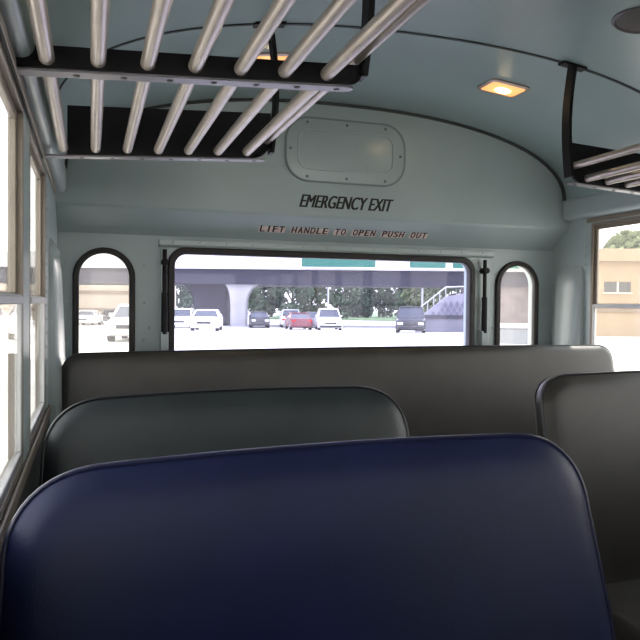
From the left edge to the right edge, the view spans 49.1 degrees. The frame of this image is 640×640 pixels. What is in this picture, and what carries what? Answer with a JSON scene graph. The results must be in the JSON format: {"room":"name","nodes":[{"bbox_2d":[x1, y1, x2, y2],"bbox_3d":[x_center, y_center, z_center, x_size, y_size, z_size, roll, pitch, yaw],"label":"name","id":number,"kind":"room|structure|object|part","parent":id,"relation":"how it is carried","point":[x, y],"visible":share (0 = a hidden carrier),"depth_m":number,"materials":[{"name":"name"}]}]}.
{"room":"vehicle interior","nodes":[
{"label":"vehicle interior","id":0,"kind":"room"},
{"bbox_2d":[0,39,56,521],"bbox_3d":[0.061,0.335,-0.629,0.030,1.760,7.150,0,1,-18],"label":"wall","id":1,"kind":"structure","parent":0,"point":[51,221],"depth_m":1.46,"materials":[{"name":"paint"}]},
{"bbox_2d":[0,41,23,517],"bbox_3d":[-0.489,-0.057,1.059,0.030,0.687,0.600,0,1,-18],"label":"window","id":2,"kind":"structure","parent":1,"relation":"in","point":[9,95],"depth_m":1.32,"materials":[{"name":"beige metal"}]},
{"bbox_3d":[-0.492,-0.208,1.054,0.012,0.361,0.576,0,1,-18],"label":"sash","id":3,"kind":"part","parent":2,"relation":"part of","materials":[{"name":"beige metal"}]},
{"bbox_3d":[-0.486,0.116,1.065,0.012,0.316,0.576,0,1,-18],"label":"sash","id":4,"kind":"part","parent":2,"relation":"part of","materials":[{"name":"metal"}]},
{"bbox_3d":[-0.479,-0.031,1.063,0.008,0.015,0.560,0,1,-18],"label":"meeting rail","id":5,"kind":"part","parent":2,"relation":"part of","materials":[{"name":"metal"}]},
{"bbox_2d":[0,417,49,554],"bbox_3d":[0.122,0.792,-0.776,0.004,0.852,6.790,0,1,-18],"label":"baseboard","id":6,"kind":"structure","parent":1,"relation":"attached to","point":[33,479],"depth_m":1.58,"materials":[{"name":"paint"}]},
{"bbox_2d":[0,405,50,550],"bbox_3d":[0.126,0.350,-0.776,0.008,0.028,6.810,0,1,-18],"label":"trim","id":7,"kind":"structure","parent":1,"relation":"attached to","point":[11,507],"depth_m":1.25,"materials":[{"name":"beige metal"}]},
{"bbox_2d":[0,9,55,193],"bbox_3d":[0.133,-0.366,-0.792,0.008,0.018,6.810,0,1,-18],"label":"trim","id":8,"kind":"structure","parent":1,"relation":"attached to","point":[2,23],"depth_m":1.30,"materials":[{"name":"beige metal"}]},
{"bbox_2d":[0,0,65,192],"bbox_3d":[0.117,-0.432,-0.732,0.056,0.102,6.938,0,1,-18],"label":"trim","id":9,"kind":"structure","parent":1,"relation":"attached to","point":[15,13],"depth_m":1.31,"materials":[{"name":"teal paint"}]},
{"bbox_2d":[29,128,45,447],"bbox_3d":[-0.713,-0.075,1.744,0.030,0.687,0.540,0,1,-18],"label":"window","id":10,"kind":"structure","parent":1,"relation":"in","point":[39,299],"depth_m":1.98,"materials":[{"name":"beige metal"}]},
{"bbox_3d":[-0.716,-0.226,1.739,0.012,0.361,0.516,0,1,-18],"label":"sash","id":11,"kind":"part","parent":10,"relation":"part of","materials":[{"name":"beige metal"}]},
{"bbox_3d":[-0.710,0.099,1.749,0.012,0.316,0.516,0,1,-18],"label":"sash","id":12,"kind":"part","parent":10,"relation":"part of","materials":[{"name":"metal"}]},
{"bbox_3d":[-0.702,-0.049,1.748,0.008,0.015,0.500,0,1,-18],"label":"meeting rail","id":13,"kind":"part","parent":10,"relation":"part of","materials":[{"name":"metal"}]},
{"bbox_2d":[48,238,64,425],"bbox_3d":[-0.897,0.427,2.412,0.065,1.380,0.520,0,1,-18],"label":"trim","id":14,"kind":"structure","parent":1,"relation":"attached to","point":[56,329],"depth_m":2.17,"materials":[{"name":"teal paint"}]},
{"bbox_2d":[0,0,430,161],"bbox_3d":[-0.178,-0.616,1.198,0.650,0.433,1.578,0,1,-18],"label":"luggage rack","id":15,"kind":"object","parent":1,"relation":"attached to","point":[95,131],"visible":0.95,"depth_m":1.27,"materials":[{"name":"metal"}]},
{"bbox_3d":[-0.481,-0.416,1.086,0.004,0.032,1.542,0,1,-18],"label":"wall rail","id":16,"kind":"part","parent":15,"relation":"part of","materials":[{"name":"grey metal"}]},
{"bbox_3d":[-0.402,-0.513,1.920,0.548,0.158,0.005,0,1,-18],"label":"panel","id":17,"kind":"part","parent":15,"relation":"part of","materials":[{"name":"black metal"}]},
{"bbox_2d":[59,23,639,93],"bbox_3d":[0.344,-0.707,2.157,2.188,0.344,0.009,0,1,-18],"label":"trim","id":18,"kind":"structure","parent":1,"relation":"attached to","point":[244,24],"depth_m":2.14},
{"bbox_2d":[56,101,568,359],"bbox_3d":[0.064,0.103,3.007,2.360,2.060,0.170,0,1,-18],"label":"wall","id":19,"kind":"structure","parent":0,"point":[469,190],"depth_m":2.91,"materials":[{"name":"teal paint"}]},
{"bbox_2d":[72,247,134,354],"bbox_3d":[-0.846,0.011,2.742,0.234,0.590,0.028,0,1,-18],"label":"window","id":20,"kind":"structure","parent":19,"relation":"in","point":[102,250],"depth_m":2.71,"materials":[{"name":"black rubber"}]},
{"bbox_2d":[65,98,565,200],"bbox_3d":[0.101,-0.726,2.900,2.188,0.344,0.014,0,1,-18],"label":"trim","id":21,"kind":"structure","parent":19,"relation":"attached to","point":[539,159],"depth_m":2.98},
{"bbox_2d":[159,239,493,350],"bbox_3d":[0.080,0.007,3.022,1.520,0.652,0.070,0,1,-18],"label":"window","id":22,"kind":"structure","parent":19,"relation":"in","point":[477,264],"depth_m":3.01,"materials":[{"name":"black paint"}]},
{"bbox_3d":[-0.618,-0.230,2.781,0.027,0.027,0.056,0,1,-18],"label":"pivot knob","id":23,"kind":"part","parent":22,"relation":"part of","materials":[{"name":"black metal"}]},
{"bbox_3d":[0.082,-0.305,3.020,1.520,0.028,0.035,0,1,-18],"label":"hinge rail","id":24,"kind":"part","parent":22,"relation":"part of","materials":[{"name":"teal paint"}]},
{"bbox_3d":[0.757,-0.227,3.230,0.027,0.027,0.056,0,1,-18],"label":"pivot knob","id":25,"kind":"part","parent":22,"relation":"part of","materials":[{"name":"black metal"}]},
{"bbox_2d":[258,225,427,238],"bbox_3d":[0.113,-0.376,2.989,0.766,0.028,0.033,0,1,-18],"label":"lettering","id":26,"kind":"object","parent":19,"relation":"attached to","point":[276,229],"visible":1,"depth_m":2.98,"materials":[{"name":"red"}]},
{"bbox_2d":[285,116,405,186],"bbox_3d":[0.112,-0.697,2.907,0.531,0.265,0.009,0,1,-18],"label":"access panel","id":27,"kind":"object","parent":19,"relation":"attached to","point":[317,149],"visible":0.99,"depth_m":2.90,"materials":[{"name":"teal paint"}]},
{"bbox_2d":[299,194,393,211],"bbox_3d":[0.115,-0.487,2.918,0.421,0.053,0.001,0,1,-18],"label":"exit lettering","id":28,"kind":"object","parent":19,"relation":"attached to","point":[313,199],"visible":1,"depth_m":2.91,"materials":[{"name":"black paint"}]},
{"bbox_2d":[494,261,538,344],"bbox_3d":[0.931,0.016,3.323,0.234,0.590,0.028,0,1,-18],"label":"window","id":29,"kind":"structure","parent":19,"relation":"in","point":[535,282],"depth_m":3.31,"materials":[{"name":"black rubber"}]},
{"bbox_2d":[46,0,639,199],"bbox_3d":[1.150,-0.667,-0.310,2.280,0.390,7.130,0,1,-18],"label":"ceiling","id":30,"kind":"structure","parent":0,"point":[429,76],"depth_m":2.26,"materials":[{"name":"teal paint"}]},
{"bbox_2d":[257,52,290,59],"bbox_3d":[-0.174,-0.857,2.305,0.164,0.034,0.124,0,1,-18],"label":"recessed light","id":31,"kind":"object","parent":30,"relation":"in","point":[263,55],"visible":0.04,"depth_m":2.26,"materials":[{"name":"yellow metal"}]},
{"bbox_2d":[477,78,529,97],"bbox_3d":[0.676,-0.855,2.583,0.164,0.034,0.124,0,1,-18],"label":"recessed light","id":32,"kind":"object","parent":30,"relation":"in","point":[501,87],"visible":1,"depth_m":2.56,"materials":[{"name":"yellow glass"}]},
{"bbox_2d":[611,7,639,33],"bbox_3d":[0.901,-0.838,1.957,0.160,0.032,0.160,0,1,-18],"label":"ceiling speaker","id":33,"kind":"object","parent":30,"relation":"attached to","point":[628,20],"visible":1,"depth_m":1.96,"materials":[{"name":"grey paint"}]},
{"bbox_2d":[616,11,639,31],"bbox_3d":[0.901,-0.839,1.957,0.136,0.025,0.136,0,1,-18],"label":"grille","id":34,"kind":"object","parent":33,"relation":"attached to","point":[626,21],"depth_m":1.96,"materials":[{"name":"brown"}]},
{"bbox_2d":[551,209,639,344],"bbox_3d":[2.212,0.341,0.074,0.030,1.760,7.150,0,1,-18],"label":"wall","id":35,"kind":"structure","parent":0,"point":[574,249],"depth_m":3.20,"materials":[{"name":"teal paint"}]},
{"bbox_2d":[553,266,583,344],"bbox_3d":[1.136,0.436,3.258,0.065,1.365,0.195,0,1,-18],"label":"trim","id":36,"kind":"structure","parent":35,"relation":"attached to","point":[569,286],"depth_m":3.21,"materials":[{"name":"teal paint"}]},
{"bbox_2d":[558,60,639,194],"bbox_3d":[1.331,-0.612,1.692,0.650,0.433,1.578,0,1,-18],"label":"luggage rack","id":37,"kind":"object","parent":35,"relation":"attached to","point":[618,170],"visible":1,"depth_m":2.31,"materials":[{"name":"metal"}]},
{"bbox_3d":[1.085,-0.509,2.406,0.548,0.158,0.005,0,1,-18],"label":"panel","id":38,"kind":"part","parent":37,"relation":"part of","materials":[{"name":"black metal"}]},
{"bbox_2d":[563,191,639,220],"bbox_3d":[2.231,-0.426,-0.041,0.056,0.102,6.938,0,1,-18],"label":"trim","id":39,"kind":"structure","parent":35,"relation":"attached to","point":[608,202],"depth_m":3.02,"materials":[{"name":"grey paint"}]},
{"bbox_2d":[587,210,639,222],"bbox_3d":[2.254,-0.360,-0.099,0.008,0.018,6.810,0,1,-18],"label":"trim","id":40,"kind":"structure","parent":35,"relation":"attached to","point":[633,213],"depth_m":2.97,"materials":[{"name":"beige metal"}]},
{"bbox_2d":[589,216,639,344],"bbox_3d":[1.316,-0.078,2.819,0.030,0.687,0.645,0,1,-18],"label":"window","id":41,"kind":"structure","parent":35,"relation":"in","point":[595,232],"depth_m":3.10,"materials":[{"name":"beige metal"}]},
{"bbox_3d":[1.309,0.095,2.821,0.012,0.316,0.621,0,1,-18],"label":"sash","id":42,"kind":"part","parent":41,"relation":"part of","materials":[{"name":"metal"}]},
{"bbox_3d":[1.305,-0.052,2.816,0.008,0.015,0.605,0,1,-18],"label":"meeting rail","id":43,"kind":"part","parent":41,"relation":"part of","materials":[{"name":"metal"}]},
{"bbox_3d":[1.322,-0.229,2.817,0.012,0.361,0.621,0,1,-18],"label":"sash","id":44,"kind":"part","parent":41,"relation":"part of","materials":[{"name":"beige metal"}]},
{"bbox_3d":[1.128,1.247,-0.257,2.360,0.060,7.150,0,1,-18],"label":"floor","id":45,"kind":"structure","parent":0,"visible":0},
{"bbox_2d":[39,386,409,486],"bbox_3d":[-0.127,0.670,1.507,0.927,0.990,0.604,0,1,-18],"label":"seat","id":46,"kind":"object","parent":45,"relation":"on","point":[104,429],"visible":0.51,"depth_m":1.68,"materials":[{"name":"black plastic"}]},
{"bbox_2d":[0,433,615,639],"bbox_3d":[0.090,0.687,0.842,0.937,0.989,0.604,0,1,-18],"label":"seat","id":47,"kind":"object","parent":45,"relation":"on","point":[488,536],"visible":1,"depth_m":1.01,"materials":[{"name":"blue plastic"}]},
{"bbox_2d":[62,345,613,436],"bbox_3d":[0.264,0.626,2.394,2.197,1.045,0.590,0,1,-18],"label":"bench","id":48,"kind":"object","parent":45,"relation":"on","point":[461,389],"visible":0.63,"depth_m":2.60,"materials":[{"name":"grey plastic"}]},
{"bbox_2d":[534,370,639,639],"bbox_3d":[1.101,0.663,1.906,0.874,1.010,0.611,0,1,-18],"label":"seat","id":49,"kind":"object","parent":45,"relation":"on","point":[593,417],"visible":0.76,"depth_m":1.98,"materials":[{"name":"grey plastic"}]},
{"bbox_2d":[606,579,639,639],"bbox_3d":[1.125,0.772,1.832,0.852,0.127,0.450,0,1,-18],"label":"seat cushion","id":50,"kind":"object","parent":49,"relation":"on","point":[623,594],"depth_m":1.73,"materials":[{"name":"grey plastic"}]},
{"label":"outside","id":51,"kind":"structure","parent":0,"visible":0},
{"bbox_2d":[269,313,396,320],"bbox_3d":[26.893,-0.553,136.305,90.110,0.350,104.771,0,1,-18],"label":"grass verge","id":52,"kind":"structure","parent":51,"point":[374,317],"depth_m":104.80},
{"bbox_2d":[266,287,316,313],"bbox_3d":[-4.184,-4.256,103.237,7.532,8.793,7.004,1,1,0],"label":"tree","id":53,"kind":"object","parent":52,"relation":"on","point":[305,294],"visible":0.35,"depth_m":102.27,"materials":[{"name":"green plant"}]},
{"bbox_2d":[295,287,327,312],"bbox_3d":[-1.268,-4.310,113.136,5.909,8.103,6.697,1,1,0],"label":"tree","id":54,"kind":"object","parent":52,"relation":"on","point":[318,303],"visible":0.27,"depth_m":112.44,"materials":[{"name":"green plant"}]},
{"bbox_2d":[360,288,393,316],"bbox_3d":[9.709,-4.755,120.871,7.606,8.856,7.020,1,1,0],"label":"tree","id":55,"kind":"object","parent":52,"relation":"on","point":[378,302],"visible":0.31,"depth_m":119.66,"materials":[{"name":"green plant"}]},
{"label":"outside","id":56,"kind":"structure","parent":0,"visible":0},
{"bbox_2d":[0,309,639,473],"bbox_3d":[30.007,-0.513,120.012,460.612,0.660,422.222,0,1,-18],"label":"road","id":57,"kind":"structure","parent":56,"point":[625,351],"depth_m":29.90,"materials":[{"name":"grey asphalt"}]},
{"bbox_2d":[0,284,175,319],"bbox_3d":[-35.118,-2.681,86.420,32.800,5.200,9.100,1,1,0],"label":"building","id":58,"kind":"structure","parent":57,"relation":"on","point":[99,298],"depth_m":81.96,"materials":[{"name":"white concrete"}]},
{"bbox_2d":[79,310,102,325],"bbox_3d":[-21.873,-0.223,66.016,2.040,1.409,4.580,0,1,-5],"label":"sedan","id":59,"kind":"object","parent":57,"relation":"on","point":[85,316],"visible":0.8,"depth_m":65.18,"materials":[{"name":"white paint"}]},
{"bbox_2d":[101,309,115,322],"bbox_3d":[-21.986,-0.408,74.014,2.000,1.469,4.180,1,1,0],"label":"hatchback","id":60,"kind":"object","parent":57,"relation":"on","point":[105,313],"visible":0.4,"depth_m":73.07,"materials":[{"name":"grey paint"}]},
{"bbox_2d":[104,304,128,340],"bbox_3d":[-7.583,0.086,29.011,2.000,1.469,4.180,0,1,-4],"label":"sedan","id":61,"kind":"object","parent":57,"relation":"on","point":[118,325],"visible":0.51,"depth_m":27.24,"materials":[{"name":"white paint"}]},
{"bbox_2d":[116,325,128,328],"bbox_3d":[-7.444,0.268,27.013,0.835,0.160,0.112,0,1,-4],"label":"grille","id":62,"kind":"object","parent":61,"relation":"attached to","point":[117,326],"depth_m":26.95,"materials":[{"name":"black"}]},
{"bbox_2d":[176,286,192,307],"bbox_3d":[-22.533,-5.308,112.125,8.420,9.563,7.750,1,1,0],"label":"tree","id":63,"kind":"object","parent":57,"relation":"on","point":[185,295],"visible":0.24,"depth_m":110.26,"materials":[{"name":"green plant"}]},
{"bbox_2d":[175,308,194,327],"bbox_3d":[-11.828,-0.154,60.014,2.306,1.689,5.140,0,1,-4],"label":"van","id":64,"kind":"object","parent":57,"relation":"on","point":[182,315],"visible":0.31,"depth_m":58.94,"materials":[{"name":"white paint"}]},
{"bbox_2d":[189,309,222,330],"bbox_3d":[-7.426,0.009,46.013,2.040,1.409,4.580,0,1,-4],"label":"sedan","id":65,"kind":"object","parent":57,"relation":"on","point":[201,318],"visible":1,"depth_m":44.47,"materials":[{"name":"white paint"}]},
{"bbox_2d":[197,321,210,323],"bbox_3d":[-7.274,0.165,43.816,0.854,0.160,0.112,0,1,-4],"label":"grille","id":66,"kind":"object","parent":65,"relation":"attached to","point":[198,322],"depth_m":43.76,"materials":[{"name":"black"}]},
{"bbox_2d":[184,284,229,324],"bbox_3d":[-11.307,-1.472,71.487,4.576,4.315,4.000,1,1,0],"label":"bridge pier","id":67,"kind":"structure","parent":57,"relation":"on","point":[204,296],"depth_m":69.47,"materials":[{"name":"concrete"}]},
{"bbox_2d":[225,284,257,325],"bbox_3d":[-7.633,-1.339,68.189,3.041,4.245,1.600,1,1,0],"label":"column","id":68,"kind":"structure","parent":57,"relation":"on","point":[239,294],"depth_m":67.38,"materials":[{"name":"concrete"}]},
{"bbox_2d":[248,311,269,327],"bbox_3d":[-5.577,-0.054,64.016,2.000,1.469,4.180,0,1,-8],"label":"hatchback","id":69,"kind":"object","parent":57,"relation":"on","point":[260,318],"visible":1,"depth_m":62.60,"materials":[{"name":"black paint"}]},
{"bbox_2d":[248,287,271,312],"bbox_3d":[-9.979,-4.131,103.209,6.569,7.859,6.260,1,1,0],"label":"tree","id":70,"kind":"object","parent":57,"relation":"on","point":[256,301],"visible":0.3,"depth_m":102.10,"materials":[{"name":"green plant"}]},
{"bbox_2d":[0,251,528,323],"bbox_3d":[-11.973,-2.808,71.458,76.000,7.383,9.700,1,1,0],"label":"overpass","id":71,"kind":"object","parent":57,"relation":"on","point":[99,269],"visible":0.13,"depth_m":66.92,"materials":[{"name":"concrete"}]},
{"bbox_2d":[301,258,376,268],"bbox_3d":[1.765,-6.201,66.317,7.193,2.600,0.418,1,1,0],"label":"highway sign","id":72,"kind":"object","parent":71,"relation":"attached to","point":[305,263],"visible":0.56,"depth_m":66.13,"materials":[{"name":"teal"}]},
{"bbox_2d":[409,262,446,268],"bbox_3d":[10.188,-6.117,66.317,3.596,2.600,0.418,1,1,0],"label":"highway sign","id":73,"kind":"object","parent":71,"relation":"attached to","point":[412,265],"visible":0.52,"depth_m":66.13,"materials":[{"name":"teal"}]},
{"bbox_2d":[452,263,463,268],"bbox_3d":[14.494,-6.075,66.317,4.070,2.600,0.418,1,1,0],"label":"highway sign","id":74,"kind":"object","parent":71,"relation":"attached to","point":[454,265],"visible":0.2,"depth_m":66.13,"materials":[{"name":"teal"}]},
{"bbox_2d":[508,266,521,269],"bbox_3d":[18.706,-6.033,66.317,3.596,2.600,0.418,1,1,0],"label":"highway sign","id":75,"kind":"object","parent":71,"relation":"attached to","point":[514,267],"visible":0.02,"depth_m":66.13,"materials":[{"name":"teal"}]},
{"bbox_2d":[261,287,288,316],"bbox_3d":[-7.354,-4.405,111.893,5.714,8.070,6.700,1,1,0],"label":"tree","id":76,"kind":"object","parent":57,"relation":"on","point":[275,303],"visible":0.25,"depth_m":110.66,"materials":[{"name":"green plant"}]},
{"bbox_2d":[279,309,298,327],"bbox_3d":[-2.827,-0.173,66.013,2.120,1.689,4.680,0,1,-5],"label":"suv","id":77,"kind":"object","parent":57,"relation":"on","point":[284,312],"visible":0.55,"depth_m":64.19,"materials":[{"name":"silver paint"}]},
{"bbox_2d":[284,312,312,329],"bbox_3d":[-1.824,0.085,58.017,2.040,1.409,4.580,0,1,-10],"label":"sedan","id":78,"kind":"object","parent":57,"relation":"on","point":[293,319],"visible":1,"depth_m":56.22,"materials":[{"name":"red paint"}]},
{"bbox_2d":[306,312,316,325],"bbox_3d":[-0.650,-0.024,65.016,2.000,1.469,4.180,1,1,0],"label":"hatchback","id":79,"kind":"object","parent":57,"relation":"on","point":[311,314],"visible":0.2,"depth_m":63.58,"materials":[{"name":"grey paint"}]},
{"bbox_2d":[327,287,328,307],"bbox_3d":[2.129,-4.663,95.919,2.228,9.480,0.300,1,1,0],"label":"street lamp","id":80,"kind":"object","parent":57,"relation":"on","point":[328,287],"visible":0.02,"depth_m":95.87,"materials":[{"name":"grey"}]},
{"bbox_2d":[314,308,342,329],"bbox_3d":[0.652,-0.070,57.013,2.160,1.769,5.380,0,1,-4],"label":"pickup truck","id":81,"kind":"object","parent":57,"relation":"on","point":[325,317],"visible":0.99,"depth_m":55.54,"materials":[{"name":"white paint"}]},
{"bbox_2d":[319,287,361,318],"bbox_3d":[2.999,-4.361,102.439,6.445,8.610,6.820,1,1,0],"label":"tree","id":82,"kind":"object","parent":57,"relation":"on","point":[337,298],"visible":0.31,"depth_m":102.23,"materials":[{"name":"green plant"}]},
{"bbox_2d":[343,288,374,317],"bbox_3d":[5.794,-3.985,112.301,6.040,7.558,6.438,1,1,0],"label":"tree","id":83,"kind":"object","parent":57,"relation":"on","point":[363,308],"visible":0.52,"depth_m":110.50,"materials":[{"name":"green plant"}]},
{"bbox_2d":[376,288,417,314],"bbox_3d":[12.853,-4.357,113.227,7.450,8.318,7.521,1,1,0],"label":"tree","id":84,"kind":"object","parent":57,"relation":"on","point":[392,297],"visible":0.38,"depth_m":113.05,"materials":[{"name":"green plant"}]},
{"bbox_2d":[394,306,426,332],"bbox_3d":[6.111,-0.027,47.010,2.160,1.769,5.380,1,1,8],"label":"pickup truck","id":85,"kind":"object","parent":57,"relation":"on","point":[409,318],"visible":1,"depth_m":45.09,"materials":[{"name":"black paint"}]},
{"bbox_2d":[403,324,417,325],"bbox_3d":[5.745,0.313,44.436,0.912,0.160,0.112,1,1,8],"label":"grille","id":86,"kind":"object","parent":85,"relation":"attached to","point":[403,324],"depth_m":44.38,"materials":[{"name":"black"}]},
{"bbox_2d":[421,288,422,306],"bbox_3d":[13.269,-4.284,83.922,2.228,9.480,0.300,1,1,0],"label":"street lamp","id":87,"kind":"object","parent":57,"relation":"on","point":[422,288],"visible":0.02,"depth_m":83.86,"materials":[{"name":"grey"}]},
{"bbox_2d":[400,288,450,312],"bbox_3d":[15.392,-4.190,102.078,7.665,8.533,6.765,1,1,0],"label":"tree","id":88,"kind":"object","parent":57,"relation":"on","point":[414,293],"visible":0.44,"depth_m":100.42,"materials":[{"name":"green plant"}]},
{"bbox_2d":[415,315,462,331],"bbox_3d":[9.250,0.314,51.293,4.517,1.360,0.550,1,1,0],"label":"barrier","id":89,"kind":"object","parent":57,"relation":"on","point":[434,323],"visible":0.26,"depth_m":51.18,"materials":[{"name":"concrete"}]},
{"bbox_2d":[420,286,463,314],"bbox_3d":[10.878,-0.995,60.265,5.355,4.014,0.650,1,1,0],"label":"staircase","id":90,"kind":"structure","parent":57,"relation":"on","point":[453,304],"depth_m":59.98,"materials":[{"name":"concrete"}]},
{"bbox_2d":[448,289,459,295],"bbox_3d":[21.045,-4.443,111.917,6.503,8.711,6.391,1,1,0],"label":"tree","id":91,"kind":"object","parent":57,"relation":"on","point":[451,290],"visible":0.02,"depth_m":110.99,"materials":[{"name":"green plant"}]},
{"bbox_2d":[500,323,527,344],"bbox_3d":[4.849,0.800,17.021,2.040,1.409,4.580,1,1,20],"label":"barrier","id":92,"kind":"object","parent":57,"relation":"on","point":[510,333],"visible":0.02,"depth_m":16.04,"materials":[{"name":"silver paint"}]},
{"bbox_2d":[596,248,639,336],"bbox_3d":[18.927,-1.513,41.397,9.621,4.670,8.550,1,1,0],"label":"building","id":93,"kind":"structure","parent":57,"relation":"on","point":[619,269],"depth_m":37.46,"materials":[{"name":"paint"}]},
{"bbox_3d":[18.947,-3.512,41.353,9.621,0.670,8.550,1,1,0],"label":"cornice","id":94,"kind":"part","parent":93,"relation":"part of","materials":[{"name":"beige paint"}]},
{"bbox_2d":[603,230,639,248],"bbox_3d":[26.058,-3.377,59.627,7.047,8.915,5.728,1,1,0],"label":"tree","id":95,"kind":"object","parent":57,"relation":"on","point":[626,239],"visible":0.12,"depth_m":59.22,"materials":[{"name":"green plant"}]}
]}

